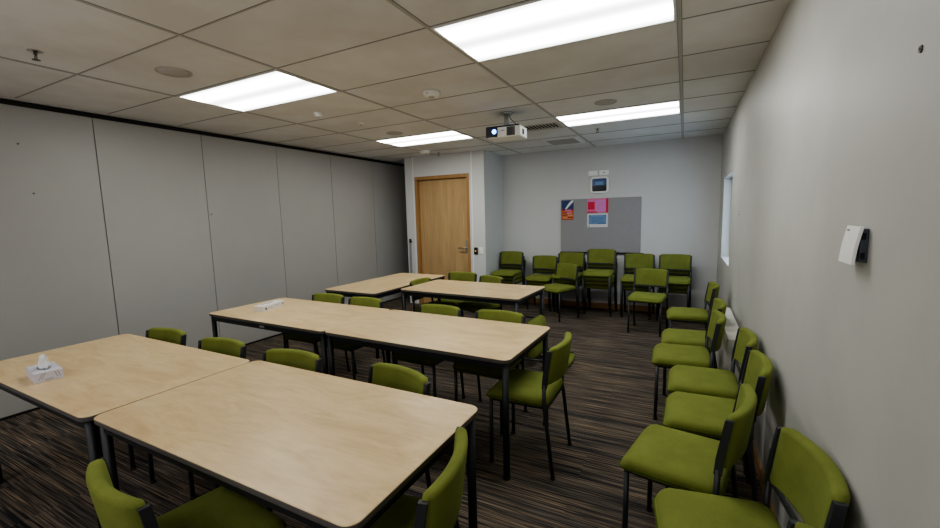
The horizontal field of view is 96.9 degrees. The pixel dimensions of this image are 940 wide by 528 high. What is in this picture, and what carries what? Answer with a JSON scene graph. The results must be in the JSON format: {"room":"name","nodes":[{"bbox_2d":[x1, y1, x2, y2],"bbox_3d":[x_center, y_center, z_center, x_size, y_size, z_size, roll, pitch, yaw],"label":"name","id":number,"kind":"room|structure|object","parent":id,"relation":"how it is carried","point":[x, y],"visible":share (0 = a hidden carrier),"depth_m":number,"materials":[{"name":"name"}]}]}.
{"room":"meeting room","nodes":[
{"label":"meeting room","id":0,"kind":"room"},
{"bbox_2d":[0,103,408,418],"bbox_3d":[-3.161,-0.171,4.349,0.120,2.522,8.833,2,7,27],"label":"wall","id":1,"kind":"structure","parent":0,"point":[118,233],"depth_m":4.25,"materials":[{"name":"grey paint"}]},
{"bbox_2d":[0,96,407,420],"bbox_3d":[-3.077,-0.180,4.416,0.068,2.522,8.436,2,7,27],"label":"trim","id":2,"kind":"structure","parent":1,"relation":"attached to","point":[3,100],"depth_m":4.19,"materials":[{"name":"black"}]},
{"bbox_2d":[0,296,762,527],"bbox_3d":[-0.709,1.195,3.429,5.766,0.100,8.936,2,7,27],"label":"floor","id":3,"kind":"structure","parent":0,"point":[609,383],"depth_m":2.75,"materials":[{"name":"carpet"}]},
{"bbox_2d":[0,334,249,527],"bbox_3d":[-2.052,0.932,2.430,1.440,0.720,0.765,2,7,28],"label":"table","id":4,"kind":"object","parent":3,"relation":"on","point":[103,375],"visible":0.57,"depth_m":2.23,"materials":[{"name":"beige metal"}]},
{"bbox_2d":[25,354,63,383],"bbox_3d":[-2.258,0.534,2.205,0.201,0.131,0.108,3,8,35],"label":"tissue box","id":5,"kind":"object","parent":4,"relation":"on","point":[45,370],"visible":1,"depth_m":2.17,"materials":[{"name":"grey"}]},
{"bbox_2d":[97,327,186,470],"bbox_3d":[-2.193,0.866,2.804,0.429,0.773,0.472,2,7,24],"label":"chair","id":6,"kind":"object","parent":3,"relation":"on","point":[171,335],"visible":0.2,"depth_m":2.90,"materials":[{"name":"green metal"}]},
{"bbox_2d":[86,458,286,527],"bbox_3d":[-0.937,0.995,1.422,0.429,0.773,0.472,3,8,35],"label":"chair","id":7,"kind":"object","parent":3,"relation":"on","point":[221,507],"visible":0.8,"depth_m":1.43,"materials":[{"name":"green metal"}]},
{"bbox_2d":[147,337,246,499],"bbox_3d":[-1.628,0.885,2.514,0.429,0.773,0.472,2,7,24],"label":"chair","id":8,"kind":"object","parent":3,"relation":"on","point":[227,346],"visible":0.2,"depth_m":2.61,"materials":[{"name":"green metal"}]},
{"bbox_2d":[214,348,321,511],"bbox_3d":[-1.069,0.903,2.240,0.429,0.773,0.472,1,7,23],"label":"chair","id":9,"kind":"object","parent":3,"relation":"on","point":[301,359],"visible":0.22,"depth_m":2.37,"materials":[{"name":"green fabric"}]},
{"bbox_2d":[94,360,477,527],"bbox_3d":[-0.759,0.975,1.778,1.440,0.720,0.765,2,7,27],"label":"table","id":10,"kind":"object","parent":3,"relation":"on","point":[315,449],"visible":0.98,"depth_m":1.57,"materials":[{"name":"brown wood"}]},
{"bbox_2d":[209,298,390,374],"bbox_3d":[-1.489,0.771,3.688,1.440,0.720,0.765,2,8,29],"label":"table","id":11,"kind":"object","parent":3,"relation":"on","point":[307,318],"visible":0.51,"depth_m":3.49,"materials":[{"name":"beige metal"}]},
{"bbox_2d":[254,300,283,311],"bbox_3d":[-1.825,0.380,3.790,0.101,0.051,0.280,0,7,12],"label":"box","id":12,"kind":"object","parent":11,"relation":"on","point":[267,306],"visible":1,"depth_m":3.73,"materials":[{"name":"white"}]},
{"bbox_2d":[284,293,349,371],"bbox_3d":[-1.485,0.705,4.043,0.429,0.773,0.472,2,7,27],"label":"chair","id":13,"kind":"object","parent":3,"relation":"on","point":[322,297],"visible":0.34,"depth_m":4.09,"materials":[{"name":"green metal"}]},
{"bbox_2d":[320,297,385,379],"bbox_3d":[-1.055,0.723,3.795,0.429,0.773,0.472,2,8,30],"label":"chair","id":14,"kind":"object","parent":3,"relation":"on","point":[358,301],"visible":0.25,"depth_m":3.83,"materials":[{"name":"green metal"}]},
{"bbox_2d":[325,273,444,358],"bbox_3d":[-0.991,0.578,5.252,0.765,0.720,1.440,2,8,29],"label":"table","id":15,"kind":"object","parent":3,"relation":"on","point":[380,287],"visible":0.63,"depth_m":4.88,"materials":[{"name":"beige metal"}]},
{"bbox_2d":[368,362,431,488],"bbox_3d":[-0.451,0.921,1.950,0.429,0.773,0.472,4,9,39],"label":"chair","id":16,"kind":"object","parent":3,"relation":"on","point":[389,375],"visible":0.21,"depth_m":2.06,"materials":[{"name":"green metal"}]},
{"bbox_2d":[370,427,467,527],"bbox_3d":[-0.240,0.981,1.392,0.472,0.773,0.429,0,7,13],"label":"chair","id":17,"kind":"object","parent":3,"relation":"on","point":[439,506],"visible":0.76,"depth_m":1.26,"materials":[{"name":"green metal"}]},
{"bbox_2d":[393,304,464,398],"bbox_3d":[-0.330,0.753,3.380,0.429,0.773,0.472,2,8,30],"label":"chair","id":18,"kind":"object","parent":3,"relation":"on","point":[439,309],"visible":0.42,"depth_m":3.38,"materials":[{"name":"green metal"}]},
{"bbox_2d":[409,277,456,311],"bbox_3d":[-0.433,0.571,4.964,0.472,0.773,0.429,2,7,27],"label":"chair","id":19,"kind":"object","parent":3,"relation":"on","point":[426,279],"visible":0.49,"depth_m":4.98,"materials":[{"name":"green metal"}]},
{"bbox_2d":[325,310,549,480],"bbox_3d":[-0.229,0.820,2.995,1.440,0.720,0.765,2,8,29],"label":"table","id":20,"kind":"object","parent":3,"relation":"on","point":[499,345],"visible":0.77,"depth_m":2.77,"materials":[{"name":"beige wood"}]},
{"bbox_2d":[436,272,476,316],"bbox_3d":[-0.169,0.512,5.417,0.429,0.773,0.472,2,7,27],"label":"chair","id":21,"kind":"object","parent":3,"relation":"on","point":[457,276],"visible":0.27,"depth_m":5.51,"materials":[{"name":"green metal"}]},
{"bbox_2d":[401,280,544,368],"bbox_3d":[0.032,0.622,4.651,1.440,0.720,0.765,2,8,30],"label":"table","id":22,"kind":"object","parent":3,"relation":"on","point":[495,293],"visible":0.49,"depth_m":4.46,"materials":[{"name":"beige wood"}]},
{"bbox_2d":[457,275,503,312],"bbox_3d":[0.138,0.549,5.031,0.472,0.773,0.429,-7,8,-38],"label":"chair","id":23,"kind":"object","parent":3,"relation":"on","point":[469,306],"visible":0.41,"depth_m":4.94,"materials":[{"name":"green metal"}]},
{"bbox_2d":[453,309,526,434],"bbox_3d":[0.153,0.771,3.116,0.429,0.773,0.472,2,8,30],"label":"chair","id":24,"kind":"object","parent":3,"relation":"on","point":[486,314],"visible":0.42,"depth_m":3.06,"materials":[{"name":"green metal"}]},
{"bbox_2d":[502,260,525,303],"bbox_3d":[0.674,0.310,6.973,0.429,0.773,0.472,2,8,29],"label":"chair","id":25,"kind":"object","parent":3,"relation":"on","point":[519,280],"visible":0.2,"depth_m":6.86,"materials":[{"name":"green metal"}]},
{"bbox_2d":[501,256,524,284],"bbox_3d":[0.649,0.252,6.920,0.429,0.773,0.472,2,8,29],"label":"chair","id":26,"kind":"object","parent":25,"relation":"on","point":[502,266],"visible":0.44,"depth_m":6.92,"materials":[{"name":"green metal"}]},
{"bbox_2d":[491,251,523,284],"bbox_3d":[0.624,0.193,6.866,0.429,0.773,0.472,2,8,29],"label":"chair","id":27,"kind":"object","parent":26,"relation":"on","point":[506,257],"visible":0.88,"depth_m":6.92,"materials":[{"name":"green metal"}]},
{"bbox_2d":[486,332,571,480],"bbox_3d":[0.387,0.824,2.608,0.472,0.773,0.429,2,7,27],"label":"chair","id":28,"kind":"object","parent":3,"relation":"on","point":[533,389],"visible":0.98,"depth_m":2.46,"materials":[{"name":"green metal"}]},
{"bbox_2d":[527,269,558,311],"bbox_3d":[1.173,0.327,6.718,0.429,0.773,0.472,2,8,29],"label":"chair","id":29,"kind":"object","parent":3,"relation":"on","point":[535,270],"visible":0.39,"depth_m":6.66,"materials":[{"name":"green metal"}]},
{"bbox_2d":[525,255,557,307],"bbox_3d":[1.147,0.269,6.665,0.429,0.773,0.472,2,8,29],"label":"chair","id":30,"kind":"object","parent":29,"relation":"on","point":[540,262],"visible":0.82,"depth_m":6.72,"materials":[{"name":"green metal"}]},
{"bbox_2d":[524,314,574,366],"bbox_3d":[0.646,0.776,4.301,0.793,0.460,0.429,3,8,31],"label":"chair","id":31,"kind":"object","parent":3,"relation":"on","point":[539,320],"visible":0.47,"depth_m":4.20,"materials":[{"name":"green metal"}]},
{"bbox_2d":[541,263,579,321],"bbox_3d":[1.302,0.398,6.080,0.472,0.773,0.429,-6,8,-35],"label":"chair","id":32,"kind":"object","parent":3,"relation":"on","point":[567,271],"visible":0.88,"depth_m":6.04,"materials":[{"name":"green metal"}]},
{"bbox_2d":[553,263,586,311],"bbox_3d":[1.564,0.341,6.518,0.429,0.773,0.472,2,8,29],"label":"chair","id":33,"kind":"object","parent":3,"relation":"on","point":[579,283],"visible":0.12,"depth_m":6.35,"materials":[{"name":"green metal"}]},
{"bbox_2d":[553,258,585,307],"bbox_3d":[1.539,0.282,6.465,0.429,0.773,0.472,2,8,29],"label":"chair","id":34,"kind":"object","parent":33,"relation":"on","point":[580,268],"visible":0.23,"depth_m":6.30,"materials":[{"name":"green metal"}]},
{"bbox_2d":[551,252,584,306],"bbox_3d":[1.514,0.224,6.411,0.429,0.773,0.472,2,8,29],"label":"chair","id":35,"kind":"object","parent":34,"relation":"on","point":[576,258],"visible":0.48,"depth_m":6.49,"materials":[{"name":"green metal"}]},
{"bbox_2d":[584,262,617,316],"bbox_3d":[1.978,0.355,6.306,0.429,0.773,0.472,2,8,29],"label":"chair","id":36,"kind":"object","parent":3,"relation":"on","point":[612,284],"visible":0.23,"depth_m":6.15,"materials":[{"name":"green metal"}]},
{"bbox_2d":[583,259,616,312],"bbox_3d":[1.953,0.296,6.253,0.429,0.773,0.472,2,8,29],"label":"chair","id":37,"kind":"object","parent":36,"relation":"on","point":[612,280],"visible":0.3,"depth_m":6.13,"materials":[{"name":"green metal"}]},
{"bbox_2d":[582,254,616,308],"bbox_3d":[1.927,0.238,6.200,0.429,0.773,0.472,2,8,29],"label":"chair","id":38,"kind":"object","parent":37,"relation":"on","point":[589,265],"visible":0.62,"depth_m":6.12,"materials":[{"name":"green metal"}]},
{"bbox_2d":[582,249,615,305],"bbox_3d":[1.902,0.179,6.146,0.429,0.773,0.472,2,8,29],"label":"chair","id":39,"kind":"object","parent":38,"relation":"on","point":[594,256],"visible":1,"depth_m":6.18,"materials":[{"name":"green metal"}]},
{"bbox_2d":[621,273,654,319],"bbox_3d":[2.445,0.371,6.067,0.429,0.773,0.472,2,8,29],"label":"chair","id":40,"kind":"object","parent":3,"relation":"on","point":[624,288],"visible":0.22,"depth_m":5.89,"materials":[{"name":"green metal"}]},
{"bbox_2d":[620,269,653,315],"bbox_3d":[2.420,0.312,6.014,0.429,0.773,0.472,2,8,29],"label":"chair","id":41,"kind":"object","parent":40,"relation":"on","point":[626,270],"visible":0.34,"depth_m":5.93,"materials":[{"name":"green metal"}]},
{"bbox_2d":[620,253,654,312],"bbox_3d":[2.395,0.254,5.961,0.429,0.773,0.472,2,8,29],"label":"chair","id":42,"kind":"object","parent":41,"relation":"on","point":[631,260],"visible":0.62,"depth_m":6.05,"materials":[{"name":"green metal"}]},
{"bbox_2d":[627,268,668,336],"bbox_3d":[2.255,0.467,5.282,0.429,0.773,0.472,3,8,34],"label":"chair","id":43,"kind":"object","parent":3,"relation":"on","point":[650,277],"visible":0.99,"depth_m":5.30,"materials":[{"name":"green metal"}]},
{"bbox_2d":[656,274,689,322],"bbox_3d":[2.864,0.385,5.854,0.429,0.773,0.472,2,8,29],"label":"chair","id":44,"kind":"object","parent":3,"relation":"on","point":[677,291],"visible":0.16,"depth_m":5.67,"materials":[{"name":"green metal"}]},
{"bbox_2d":[656,270,690,316],"bbox_3d":[2.838,0.327,5.800,0.429,0.773,0.472,2,8,29],"label":"chair","id":45,"kind":"object","parent":44,"relation":"on","point":[679,287],"visible":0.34,"depth_m":5.75,"materials":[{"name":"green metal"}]},
{"bbox_2d":[656,254,691,312],"bbox_3d":[2.813,0.268,5.747,0.429,0.773,0.472,2,8,29],"label":"chair","id":46,"kind":"object","parent":45,"relation":"on","point":[674,262],"visible":0.72,"depth_m":5.80,"materials":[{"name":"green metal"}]},
{"bbox_2d":[619,383,756,527],"bbox_3d":[0.942,0.903,1.812,0.472,0.773,0.429,4,9,39],"label":"chair","id":47,"kind":"object","parent":3,"relation":"on","point":[668,457],"visible":0.93,"depth_m":1.72,"materials":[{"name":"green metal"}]},
{"bbox_2d":[651,310,725,419],"bbox_3d":[1.603,0.738,3.084,0.472,0.773,0.429,2,7,25],"label":"chair","id":48,"kind":"object","parent":3,"relation":"on","point":[664,355],"visible":0.92,"depth_m":3.00,"materials":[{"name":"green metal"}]},
{"bbox_2d":[666,281,719,328],"bbox_3d":[2.296,0.578,4.316,0.472,0.773,0.429,2,7,24],"label":"chair","id":49,"kind":"object","parent":3,"relation":"on","point":[676,314],"visible":0.7,"depth_m":4.21,"materials":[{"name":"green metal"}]},
{"bbox_2d":[661,298,726,394],"bbox_3d":[1.860,0.684,3.494,0.472,0.773,0.429,2,7,25],"label":"chair","id":50,"kind":"object","parent":3,"relation":"on","point":[670,335],"visible":0.42,"depth_m":3.43,"materials":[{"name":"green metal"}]},
{"bbox_2d":[667,327,757,474],"bbox_3d":[1.498,0.796,2.609,0.472,0.773,0.429,2,7,27],"label":"chair","id":51,"kind":"object","parent":3,"relation":"on","point":[722,383],"visible":0.73,"depth_m":2.54,"materials":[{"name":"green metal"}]},
{"bbox_2d":[662,350,772,501],"bbox_3d":[1.279,0.850,2.189,0.472,0.773,0.429,2,8,28],"label":"chair","id":52,"kind":"object","parent":3,"relation":"on","point":[698,414],"visible":0.66,"depth_m":2.11,"materials":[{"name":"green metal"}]},
{"bbox_2d":[653,426,850,527],"bbox_3d":[0.866,0.957,1.360,0.472,0.773,0.429,1,7,19],"label":"chair","id":53,"kind":"object","parent":3,"relation":"on","point":[797,469],"visible":0.97,"depth_m":1.38,"materials":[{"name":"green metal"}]},
{"bbox_2d":[786,519,813,527],"bbox_3d":[0.568,1.013,0.940,0.472,0.773,0.429,1,7,23],"label":"chair","id":54,"kind":"object","parent":3,"relation":"on","point":[792,523],"visible":1,"depth_m":1.00,"materials":[{"name":"green fabric"}]},
{"bbox_2d":[0,0,789,162],"bbox_3d":[-0.841,-1.390,2.997,5.766,0.104,9.229,2,7,27],"label":"ceiling","id":55,"kind":"structure","parent":0,"point":[103,56],"depth_m":2.81,"materials":[{"name":"tile"}]},
{"bbox_2d":[26,48,43,60],"bbox_3d":[-2.513,-1.205,2.410,0.072,0.052,0.072,2,7,27],"label":"sprinkler","id":56,"kind":"object","parent":55,"relation":"attached to","point":[35,52],"visible":1,"depth_m":2.40,"materials":[{"name":"silver metal"}]},
{"bbox_2d":[155,66,192,77],"bbox_3d":[-1.987,-1.285,2.796,0.210,0.009,0.210,2,7,27],"label":"ceiling speaker","id":57,"kind":"object","parent":55,"relation":"attached to","point":[164,70],"visible":1,"depth_m":2.78,"materials":[{"name":"grey plastic"}]},
{"bbox_2d":[158,68,189,76],"bbox_3d":[-1.987,-1.284,2.796,0.181,0.007,0.181,2,7,27],"label":"grille","id":58,"kind":"object","parent":57,"relation":"attached to","point":[172,72],"depth_m":2.78,"materials":[{"name":"beige metal"}]},
{"bbox_2d":[176,69,338,111],"bbox_3d":[-1.692,-1.354,3.316,1.176,0.007,0.580,2,7,27],"label":"recessed light","id":59,"kind":"object","parent":55,"relation":"in","point":[273,87],"visible":1,"depth_m":3.28,"materials":[{"name":"white plastic"}]},
{"bbox_2d":[313,111,322,117],"bbox_3d":[-1.435,-1.408,3.933,0.084,0.055,0.085,2,7,27],"label":"sensor","id":60,"kind":"object","parent":55,"relation":"attached to","point":[318,114],"visible":1,"depth_m":3.91,"materials":[{"name":"white plastic"}]},
{"bbox_2d":[386,131,402,134],"bbox_3d":[-0.906,-1.568,5.000,0.200,0.009,0.200,2,7,27],"label":"ceiling speaker","id":61,"kind":"object","parent":55,"relation":"attached to","point":[390,132],"visible":1,"depth_m":4.98,"materials":[{"name":"grey plastic"}]},
{"bbox_2d":[387,132,401,134],"bbox_3d":[-0.906,-1.567,5.000,0.172,0.007,0.172,2,7,27],"label":"grille","id":62,"kind":"object","parent":61,"relation":"attached to","point":[389,133],"depth_m":4.98,"materials":[{"name":"beige metal"}]},
{"bbox_2d":[375,130,472,146],"bbox_3d":[-0.599,-1.627,5.435,1.176,0.007,0.580,2,7,27],"label":"recessed light","id":63,"kind":"object","parent":55,"relation":"in","point":[451,135],"visible":1,"depth_m":5.42,"materials":[{"name":"white plastic"}]},
{"bbox_2d":[420,150,429,153],"bbox_3d":[-0.687,-1.706,6.364,0.160,0.060,0.160,2,7,27],"label":"smoke detector","id":64,"kind":"object","parent":55,"relation":"attached to","point":[421,151],"visible":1,"depth_m":6.31,"materials":[{"name":"white plastic"}]},
{"bbox_2d":[422,89,439,98],"bbox_3d":[-0.313,-1.373,3.382,0.144,0.052,0.144,2,7,27],"label":"smoke detector","id":65,"kind":"object","parent":55,"relation":"attached to","point":[429,93],"visible":1,"depth_m":3.33,"materials":[{"name":"white plastic"}]},
{"bbox_2d":[486,111,526,141],"bbox_3d":[0.362,-1.379,4.154,0.354,0.253,0.261,2,7,24],"label":"projector","id":66,"kind":"object","parent":55,"relation":"attached to","point":[506,132],"visible":1,"depth_m":4.09,"materials":[{"name":"white plastic"}]},
{"bbox_2d":[524,122,562,130],"bbox_3d":[0.805,-1.595,4.850,0.500,0.006,0.280,2,7,27],"label":"ceiling vent","id":67,"kind":"object","parent":55,"relation":"in","point":[553,124],"visible":0.74,"depth_m":4.81,"materials":[{"name":"grey metal"}]},
{"bbox_2d":[431,0,676,62],"bbox_3d":[0.444,-1.281,2.224,1.176,0.007,0.580,2,7,27],"label":"recessed light","id":68,"kind":"object","parent":55,"relation":"in","point":[533,25],"visible":1,"depth_m":2.22,"materials":[{"name":"white plastic"}]},
{"bbox_2d":[544,137,584,145],"bbox_3d":[1.333,-1.727,5.874,0.480,0.006,0.480,2,7,27],"label":"ceiling vent","id":69,"kind":"object","parent":55,"relation":"in","point":[573,140],"visible":1,"depth_m":5.85,"materials":[{"name":"white metal"}]},
{"bbox_2d":[594,99,616,104],"bbox_3d":[1.247,-1.486,3.832,0.200,0.009,0.200,2,7,27],"label":"ceiling speaker","id":70,"kind":"object","parent":55,"relation":"attached to","point":[604,101],"visible":1,"depth_m":3.82,"materials":[{"name":"grey plastic"}]},
{"bbox_2d":[596,100,614,104],"bbox_3d":[1.247,-1.486,3.832,0.172,0.007,0.172,2,7,27],"label":"grille","id":71,"kind":"object","parent":70,"relation":"attached to","point":[600,102],"depth_m":3.82,"materials":[{"name":"grey metal"}]},
{"bbox_2d":[555,100,680,126],"bbox_3d":[1.537,-1.554,4.343,1.176,0.007,0.580,2,7,27],"label":"recessed light","id":72,"kind":"object","parent":55,"relation":"in","point":[670,107],"visible":1,"depth_m":4.32,"materials":[{"name":"white plastic"}]},
{"bbox_2d":[404,150,503,302],"bbox_3d":[-0.256,-0.581,7.260,1.500,2.522,0.753,2,7,27],"label":"wall","id":73,"kind":"structure","parent":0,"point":[487,169],"depth_m":6.76,"materials":[{"name":"paint"}]},
{"bbox_2d":[409,239,412,272],"bbox_3d":[-1.021,-0.044,7.273,0.067,0.789,0.043,2,7,27],"label":"switch","id":74,"kind":"object","parent":73,"relation":"attached to","point":[410,241],"visible":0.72,"depth_m":7.25,"materials":[{"name":"black metal"}]},
{"bbox_2d":[414,173,470,303],"bbox_3d":[-0.429,-0.378,7.007,1.035,2.185,0.137,2,7,27],"label":"door","id":75,"kind":"structure","parent":73,"relation":"attached to","point":[442,203],"depth_m":6.99,"materials":[{"name":"brown wood"}]},
{"bbox_2d":[412,151,473,303],"bbox_3d":[-0.451,-0.539,6.937,1.128,2.522,0.004,2,7,27],"label":"door frame","id":76,"kind":"structure","parent":73,"relation":"attached to","point":[470,151],"depth_m":6.75,"materials":[{"name":"white"}]},
{"bbox_2d":[502,134,722,309],"bbox_3d":[1.211,-0.588,6.997,5.426,2.522,0.120,2,7,27],"label":"wall","id":77,"kind":"structure","parent":0,"point":[678,181],"depth_m":6.20,"materials":[{"name":"paint"}]},
{"bbox_2d":[588,171,597,175],"bbox_3d":[1.907,-1.407,6.456,0.140,0.072,0.014,2,7,27],"label":"wall plate","id":78,"kind":"object","parent":77,"relation":"attached to","point":[590,173],"visible":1,"depth_m":6.45,"materials":[{"name":"white plastic"}]},
{"bbox_2d":[590,176,608,192],"bbox_3d":[1.996,-1.220,6.424,0.270,0.250,0.032,2,7,27],"label":"wall clock","id":79,"kind":"object","parent":77,"relation":"attached to","point":[597,184],"visible":1,"depth_m":6.41,"materials":[{"name":"white plastic"}]},
{"bbox_2d":[560,197,643,253],"bbox_3d":[2.030,-0.590,6.489,1.265,0.863,0.030,2,7,27],"label":"noticeboard","id":80,"kind":"object","parent":77,"relation":"attached to","point":[622,234],"visible":0.84,"depth_m":6.43,"materials":[{"name":"grey fabric"}]},
{"bbox_2d":[562,200,573,219],"bbox_3d":[1.567,-0.864,6.687,0.193,0.310,0.002,2,7,27],"label":"poster","id":81,"kind":"object","parent":80,"relation":"attached to","point":[567,206],"visible":1,"depth_m":6.68,"materials":[{"name":"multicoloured paper"}]},
{"bbox_2d":[562,200,573,208],"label":"print","id":82,"kind":"object","parent":81,"relation":"attached to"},
{"bbox_2d":[587,213,607,226],"bbox_3d":[1.987,-0.681,6.495,0.310,0.210,0.002,2,7,27],"label":"notice","id":83,"kind":"object","parent":80,"relation":"attached to","point":[593,220],"visible":1,"depth_m":6.49,"materials":[{"name":"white paper"}]},
{"bbox_2d":[589,215,605,223],"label":"print","id":84,"kind":"object","parent":83,"relation":"attached to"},
{"bbox_2d":[587,198,607,212],"bbox_3d":[1.981,-0.907,6.468,0.320,0.215,0.002,2,7,27],"label":"poster","id":85,"kind":"object","parent":80,"relation":"attached to","point":[593,205],"visible":1,"depth_m":6.47,"materials":[{"name":"pink paper"}]},
{"bbox_2d":[588,202,594,209],"bbox_3d":[1.895,-0.909,6.511,0.102,0.120,0.001,2,7,27],"label":"print","id":86,"kind":"object","parent":85,"relation":"attached to","point":[591,205],"depth_m":6.51},
{"bbox_2d":[595,199,605,211],"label":"print","id":87,"kind":"object","parent":85,"relation":"attached to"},
{"bbox_2d":[599,170,608,174],"bbox_3d":[2.053,-1.402,6.381,0.140,0.072,0.015,2,7,27],"label":"wall plate","id":88,"kind":"object","parent":77,"relation":"attached to","point":[601,172],"visible":1,"depth_m":6.38,"materials":[{"name":"white plastic"}]},
{"bbox_2d":[528,298,708,312],"bbox_3d":[2.046,0.659,6.651,3.228,0.085,0.014,2,7,27],"label":"baseboard","id":89,"kind":"structure","parent":77,"relation":"attached to","point":[564,302],"depth_m":6.63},
{"bbox_2d":[716,0,939,527],"bbox_3d":[1.605,-0.020,2.021,0.160,2.522,8.636,2,7,27],"label":"wall","id":90,"kind":"structure","parent":0,"point":[835,126],"depth_m":1.22,"materials":[{"name":"white paint"}]},
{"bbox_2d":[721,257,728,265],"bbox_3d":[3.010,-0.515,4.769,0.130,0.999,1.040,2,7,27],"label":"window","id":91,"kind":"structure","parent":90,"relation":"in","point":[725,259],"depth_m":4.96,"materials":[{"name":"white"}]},
{"bbox_2d":[715,307,740,380],"bbox_3d":[2.131,0.771,3.422,0.131,0.602,1.177,2,7,27],"label":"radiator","id":92,"kind":"object","parent":90,"relation":"attached to","point":[724,354],"visible":0.39,"depth_m":3.15,"materials":[{"name":"white metal"}]},
{"bbox_2d":[753,440,777,520],"bbox_3d":[1.556,1.193,2.195,0.012,0.075,8.422,2,7,27],"label":"baseboard","id":93,"kind":"structure","parent":90,"relation":"attached to","point":[759,470],"depth_m":2.32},
{"bbox_2d":[838,225,869,264],"bbox_3d":[1.042,-0.053,1.132,0.033,0.100,0.104,2,7,27],"label":"wall sensor","id":94,"kind":"object","parent":90,"relation":"attached to","point":[854,247],"visible":1,"depth_m":1.10,"materials":[{"name":"grey plastic"}]},
{"bbox_2d":[918,44,922,52],"bbox_3d":[0.937,-0.447,0.867,0.004,0.017,0.017,2,7,27],"label":"screw","id":95,"kind":"object","parent":90,"relation":"attached to","point":[920,48],"visible":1,"depth_m":0.86,"materials":[{"name":"black metal"}]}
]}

